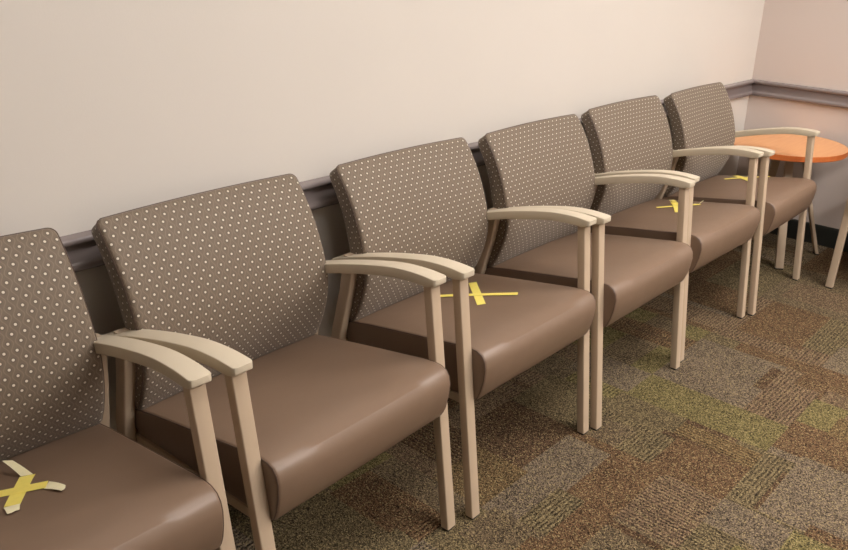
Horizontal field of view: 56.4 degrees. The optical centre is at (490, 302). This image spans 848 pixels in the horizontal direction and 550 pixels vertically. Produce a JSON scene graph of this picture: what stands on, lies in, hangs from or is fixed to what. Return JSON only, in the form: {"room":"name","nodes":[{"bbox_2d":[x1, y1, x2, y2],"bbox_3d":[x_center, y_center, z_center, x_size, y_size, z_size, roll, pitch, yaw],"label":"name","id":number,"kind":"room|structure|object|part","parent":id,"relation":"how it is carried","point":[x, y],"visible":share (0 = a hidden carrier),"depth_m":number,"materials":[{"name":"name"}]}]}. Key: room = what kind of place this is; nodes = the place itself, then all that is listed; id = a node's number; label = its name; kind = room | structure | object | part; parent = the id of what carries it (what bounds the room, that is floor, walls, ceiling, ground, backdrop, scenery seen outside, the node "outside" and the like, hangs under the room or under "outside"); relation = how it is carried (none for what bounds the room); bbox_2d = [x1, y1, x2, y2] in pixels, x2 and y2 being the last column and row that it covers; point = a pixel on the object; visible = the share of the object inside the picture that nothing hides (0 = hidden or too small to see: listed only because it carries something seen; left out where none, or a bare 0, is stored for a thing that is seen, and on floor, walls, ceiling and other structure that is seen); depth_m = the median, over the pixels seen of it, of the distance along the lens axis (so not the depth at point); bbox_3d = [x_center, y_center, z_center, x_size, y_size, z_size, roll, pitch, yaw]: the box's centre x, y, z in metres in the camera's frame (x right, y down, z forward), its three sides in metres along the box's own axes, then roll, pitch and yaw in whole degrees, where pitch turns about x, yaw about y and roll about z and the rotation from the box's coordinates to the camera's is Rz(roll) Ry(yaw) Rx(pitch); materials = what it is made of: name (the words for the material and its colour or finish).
{"room":"waiting room","nodes":[
{"label":"waiting room","id":0,"kind":"room"},
{"bbox_2d":[0,0,764,430],"bbox_3d":[-1.109,-0.513,1.119,0.100,2.550,7.653,21,30,35],"label":"wall","id":1,"kind":"structure","parent":0,"point":[108,107],"depth_m":1.86,"materials":[{"name":"paint"}]},
{"bbox_2d":[60,79,753,272],"bbox_3d":[-1.080,0.015,1.313,0.024,0.076,7.453,21,30,35],"label":"trim","id":2,"kind":"structure","parent":1,"relation":"attached to","point":[82,250],"depth_m":2.00,"materials":[{"name":"grey paint"}]},
{"bbox_2d":[227,233,847,549],"bbox_3d":[0.797,1.377,0.186,5.020,0.001,7.473,21,30,35],"label":"floor","id":3,"kind":"structure","parent":0,"point":[743,445],"depth_m":2.27,"materials":[{"name":"carpet"}]},
{"bbox_2d":[0,228,235,549],"bbox_3d":[-0.820,0.357,1.334,0.566,0.808,0.547,21,30,35],"label":"chair","id":4,"kind":"object","parent":3,"relation":"on","point":[119,493],"visible":0.99,"depth_m":1.39,"materials":[{"name":"beige fabric"}]},
{"bbox_2d":[0,460,65,513],"bbox_3d":[-0.809,0.322,1.337,0.172,0.027,0.117,10,25,16],"label":"cross","id":5,"kind":"object","parent":4,"relation":"on","point":[23,485],"visible":1,"depth_m":1.35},
{"bbox_3d":[-0.951,0.128,1.358,0.142,0.419,0.484,21,30,35],"label":"backrest","id":6,"kind":"part","parent":4,"relation":"part of","materials":[{"name":"beige fabric"}]},
{"bbox_3d":[-0.819,0.319,1.676,0.149,0.584,0.025,21,30,35],"label":"leg","id":7,"kind":"part","parent":4,"relation":"part of","materials":[{"name":"beige wood"}]},
{"bbox_3d":[-0.796,0.378,1.320,0.502,0.140,0.478,21,30,35],"label":"seat","id":8,"kind":"part","parent":4,"relation":"part of","materials":[{"name":"brown leather"}]},
{"bbox_3d":[-0.638,0.102,1.420,0.444,0.105,0.041,21,30,35],"label":"armrest","id":9,"kind":"part","parent":4,"relation":"part of","materials":[{"name":"beige wood"}]},
{"bbox_3d":[-0.479,0.424,1.408,0.082,0.635,0.030,21,30,35],"label":"leg","id":10,"kind":"part","parent":4,"relation":"part of","materials":[{"name":"beige wood"}]},
{"bbox_2d":[92,174,454,549],"bbox_3d":[-0.456,0.192,1.730,0.566,0.808,0.547,19,29,33],"label":"chair","id":11,"kind":"object","parent":3,"relation":"on","point":[232,280],"visible":0.91,"depth_m":1.64,"materials":[{"name":"beige fabric"}]},
{"bbox_3d":[-0.778,0.309,1.701,0.149,0.584,0.025,19,29,33],"label":"leg","id":12,"kind":"part","parent":11,"relation":"part of","materials":[{"name":"beige wood"}]},
{"bbox_3d":[-0.590,0.089,1.454,0.444,0.105,0.041,19,29,33],"label":"armrest","id":13,"kind":"part","parent":11,"relation":"part of","materials":[{"name":"beige wood"}]},
{"bbox_3d":[-0.598,0.350,1.596,0.444,0.023,0.013,19,29,33],"label":"rail","id":14,"kind":"part","parent":11,"relation":"part of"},
{"bbox_3d":[-0.592,-0.034,1.748,0.142,0.419,0.484,19,29,33],"label":"backrest","id":15,"kind":"part","parent":11,"relation":"part of","materials":[{"name":"beige fabric"}]},
{"bbox_3d":[-0.424,0.407,1.450,0.082,0.635,0.030,19,29,33],"label":"leg","id":16,"kind":"part","parent":11,"relation":"part of","materials":[{"name":"beige wood"}]},
{"bbox_3d":[-0.430,0.212,1.718,0.502,0.140,0.478,19,29,33],"label":"seat","id":17,"kind":"part","parent":11,"relation":"part of","materials":[{"name":"brown leather"}]},
{"bbox_3d":[-0.283,-0.067,1.825,0.444,0.105,0.041,19,29,33],"label":"armrest","id":18,"kind":"part","parent":11,"relation":"part of","materials":[{"name":"beige wood"}]},
{"bbox_3d":[-0.117,0.252,1.821,0.082,0.635,0.030,19,29,33],"label":"leg","id":19,"kind":"part","parent":11,"relation":"part of","materials":[{"name":"beige wood"}]},
{"bbox_2d":[330,137,596,519],"bbox_3d":[-0.078,0.019,2.145,0.566,0.808,0.547,20,30,34],"label":"chair","id":20,"kind":"object","parent":3,"relation":"on","point":[424,205],"visible":0.9,"depth_m":2.04,"materials":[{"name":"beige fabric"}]},
{"bbox_3d":[-0.403,0.132,2.126,0.149,0.584,0.025,20,30,34],"label":"leg","id":21,"kind":"part","parent":20,"relation":"part of","materials":[{"name":"beige wood"}]},
{"bbox_3d":[-0.219,-0.086,1.873,0.444,0.105,0.041,20,30,34],"label":"armrest","id":22,"kind":"part","parent":20,"relation":"part of","materials":[{"name":"beige wood"}]},
{"bbox_3d":[-0.210,-0.208,2.168,0.142,0.419,0.484,20,30,34],"label":"backrest","id":23,"kind":"part","parent":20,"relation":"part of","materials":[{"name":"beige fabric"}]},
{"bbox_3d":[-0.226,0.176,2.015,0.444,0.023,0.013,20,30,34],"label":"rail","id":24,"kind":"part","parent":20,"relation":"part of","materials":[{"name":"beige wood"}]},
{"bbox_3d":[-0.057,0.235,1.864,0.082,0.635,0.030,20,30,34],"label":"leg","id":25,"kind":"part","parent":20,"relation":"part of","materials":[{"name":"beige wood"}]},
{"bbox_3d":[-0.053,0.040,2.132,0.502,0.140,0.478,20,30,34],"label":"seat","id":26,"kind":"part","parent":20,"relation":"part of","materials":[{"name":"brown leather"}]},
{"bbox_2d":[440,282,517,304],"bbox_3d":[-0.034,-0.025,2.179,0.222,0.039,0.166,20,30,34],"label":"cross","id":27,"kind":"object","parent":20,"relation":"on","point":[478,296],"visible":0.82,"depth_m":2.16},
{"bbox_3d":[0.101,-0.237,2.235,0.444,0.105,0.041,20,30,34],"label":"armrest","id":28,"kind":"part","parent":20,"relation":"part of","materials":[{"name":"beige wood"}]},
{"bbox_3d":[0.262,0.084,2.226,0.082,0.635,0.030,20,30,34],"label":"leg","id":29,"kind":"part","parent":20,"relation":"part of","materials":[{"name":"beige wood"}]},
{"bbox_2d":[474,114,695,430],"bbox_3d":[0.286,-0.141,2.531,0.566,0.808,0.547,20,30,35],"label":"chair","id":30,"kind":"object","parent":3,"relation":"on","point":[545,163],"visible":0.74,"depth_m":2.44,"materials":[{"name":"beige fabric"}]},
{"bbox_3d":[-0.039,-0.029,2.513,0.149,0.584,0.025,20,30,35],"label":"leg","id":31,"kind":"part","parent":30,"relation":"part of","materials":[{"name":"beige wood"}]},
{"bbox_3d":[0.154,-0.369,2.554,0.142,0.419,0.484,20,30,35],"label":"backrest","id":32,"kind":"part","parent":30,"relation":"part of","materials":[{"name":"beige fabric"}]},
{"bbox_3d":[0.144,-0.246,2.259,0.444,0.105,0.041,20,30,35],"label":"armrest","id":33,"kind":"part","parent":30,"relation":"part of","materials":[{"name":"beige wood"}]},
{"bbox_3d":[0.310,-0.120,2.518,0.502,0.140,0.478,20,30,35],"label":"seat","id":34,"kind":"part","parent":30,"relation":"part of","materials":[{"name":"brown leather"}]},
{"bbox_3d":[0.304,0.075,2.249,0.082,0.635,0.030,20,30,35],"label":"leg","id":35,"kind":"part","parent":30,"relation":"part of","materials":[{"name":"beige wood"}]},
{"bbox_3d":[0.466,-0.396,2.619,0.444,0.105,0.041,20,30,35],"label":"armrest","id":36,"kind":"part","parent":30,"relation":"part of","materials":[{"name":"beige wood"}]},
{"bbox_3d":[0.626,-0.075,2.609,0.082,0.635,0.030,20,30,35],"label":"leg","id":37,"kind":"part","parent":30,"relation":"part of","materials":[{"name":"beige wood"}]},
{"bbox_2d":[577,95,763,362],"bbox_3d":[0.642,-0.313,2.942,0.566,0.808,0.547,21,30,36],"label":"chair","id":38,"kind":"object","parent":3,"relation":"on","point":[631,136],"visible":0.76,"depth_m":2.86,"materials":[{"name":"beige fabric"}]},
{"bbox_3d":[0.512,-0.541,2.967,0.142,0.419,0.484,21,30,36],"label":"backrest","id":39,"kind":"part","parent":38,"relation":"part of","materials":[{"name":"beige fabric"}]},
{"bbox_3d":[0.495,-0.419,2.673,0.444,0.105,0.041,21,30,36],"label":"armrest","id":40,"kind":"part","parent":38,"relation":"part of","materials":[{"name":"beige wood"}]},
{"bbox_3d":[0.666,-0.292,2.928,0.502,0.140,0.478,21,30,36],"label":"seat","id":41,"kind":"part","parent":38,"relation":"part of","materials":[{"name":"brown leather"}]},
{"bbox_2d":[656,200,702,211],"bbox_3d":[0.705,-0.369,2.981,0.145,0.036,0.167,21,30,36],"label":"cross","id":42,"kind":"object","parent":38,"relation":"on","point":[674,203],"visible":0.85,"depth_m":2.99,"materials":[{"name":"yellow paper"}]},
{"bbox_3d":[0.653,-0.097,2.660,0.082,0.635,0.030,21,30,36],"label":"leg","id":43,"kind":"part","parent":38,"relation":"part of","materials":[{"name":"beige wood"}]},
{"bbox_3d":[0.825,-0.567,3.027,0.444,0.105,0.041,21,30,36],"label":"armrest","id":44,"kind":"part","parent":38,"relation":"part of","materials":[{"name":"beige wood"}]},
{"bbox_3d":[0.983,-0.244,3.014,0.082,0.635,0.030,21,30,36],"label":"leg","id":45,"kind":"part","parent":38,"relation":"part of","materials":[{"name":"beige wood"}]},
{"bbox_2d":[655,82,819,315],"bbox_3d":[1.014,-0.470,3.323,0.566,0.808,0.547,20,30,34],"label":"chair","id":46,"kind":"object","parent":3,"relation":"on","point":[701,116],"visible":0.69,"depth_m":3.23,"materials":[{"name":"beige fabric"}]},
{"bbox_3d":[0.689,-0.357,3.303,0.149,0.584,0.025,20,30,34],"label":"leg","id":47,"kind":"part","parent":46,"relation":"part of","materials":[{"name":"beige wood"}]},
{"bbox_3d":[0.881,-0.698,3.345,0.142,0.419,0.484,20,30,34],"label":"backrest","id":48,"kind":"part","parent":46,"relation":"part of","materials":[{"name":"beige fabric"}]},
{"bbox_3d":[0.873,-0.575,3.050,0.444,0.105,0.041,20,30,34],"label":"armrest","id":49,"kind":"part","parent":46,"relation":"part of","materials":[{"name":"beige wood"}]},
{"bbox_3d":[1.038,-0.450,3.310,0.502,0.140,0.478,20,30,34],"label":"seat","id":50,"kind":"part","parent":46,"relation":"part of","materials":[{"name":"brown leather"}]},
{"bbox_2d":[725,175,769,180],"bbox_3d":[1.113,-0.540,3.420,0.175,0.032,0.144,20,30,34],"label":"cross","id":51,"kind":"object","parent":46,"relation":"on","point":[738,176],"visible":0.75,"depth_m":3.43,"materials":[{"name":"yellow paper"}]},
{"bbox_3d":[1.035,-0.255,3.041,0.082,0.635,0.030,20,30,34],"label":"leg","id":52,"kind":"part","parent":46,"relation":"part of","materials":[{"name":"beige wood"}]},
{"bbox_3d":[1.192,-0.726,3.412,0.444,0.105,0.041,20,30,34],"label":"armrest","id":53,"kind":"part","parent":46,"relation":"part of","materials":[{"name":"beige wood"}]},
{"bbox_3d":[1.354,-0.406,3.404,0.082,0.635,0.030,20,30,34],"label":"leg","id":54,"kind":"part","parent":46,"relation":"part of","materials":[{"name":"beige wood"}]},
{"bbox_2d":[734,134,847,269],"bbox_3d":[1.356,-0.494,3.741,0.540,0.532,0.540,21,30,35],"label":"side table","id":55,"kind":"object","parent":3,"relation":"on","point":[789,148],"visible":0.48,"depth_m":3.61,"materials":[{"name":"orange wood"}]},
{"bbox_3d":[1.194,-0.493,3.755,0.172,0.495,0.038,3,24,3],"label":"leg","id":56,"kind":"part","parent":55,"relation":"part of","materials":[{"name":"beige wood"}]},
{"bbox_3d":[1.367,-0.549,3.894,0.038,0.495,0.172,3,24,3],"label":"leg","id":57,"kind":"part","parent":55,"relation":"part of","materials":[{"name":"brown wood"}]},
{"bbox_3d":[1.344,-0.417,3.598,0.038,0.495,0.172,3,24,3],"label":"leg","id":58,"kind":"part","parent":55,"relation":"part of","materials":[{"name":"beige wood"}]},
{"bbox_3d":[1.518,-0.473,3.738,0.172,0.495,0.038,3,24,3],"label":"leg","id":59,"kind":"part","parent":55,"relation":"part of","materials":[{"name":"beige wood"}]},
{"bbox_2d":[825,198,847,288],"bbox_3d":[1.861,-0.439,3.323,0.547,0.808,0.566,21,30,35],"label":"chair","id":60,"kind":"object","parent":3,"relation":"on","point":[843,230],"visible":1,"depth_m":3.38,"materials":[{"name":"beige wood"}]},
{"bbox_2d":[736,0,847,228],"bbox_3d":[3.309,-0.876,2.291,5.100,2.550,0.100,21,30,35],"label":"wall","id":61,"kind":"structure","parent":0,"point":[801,42],"depth_m":3.79,"materials":[{"name":"paint"}]},
{"bbox_2d":[752,79,847,108],"bbox_3d":[3.212,-0.362,2.505,5.000,0.076,0.024,21,30,35],"label":"trim","id":62,"kind":"structure","parent":61,"relation":"attached to","point":[792,92],"depth_m":3.79,"materials":[{"name":"grey paint"}]},
{"bbox_2d":[770,219,847,251],"bbox_3d":[3.193,0.242,2.782,5.000,0.100,0.012,21,30,35],"label":"baseboard","id":63,"kind":"structure","parent":61,"relation":"attached to","point":[826,236],"depth_m":3.94,"materials":[{"name":"rubber"}]}
]}

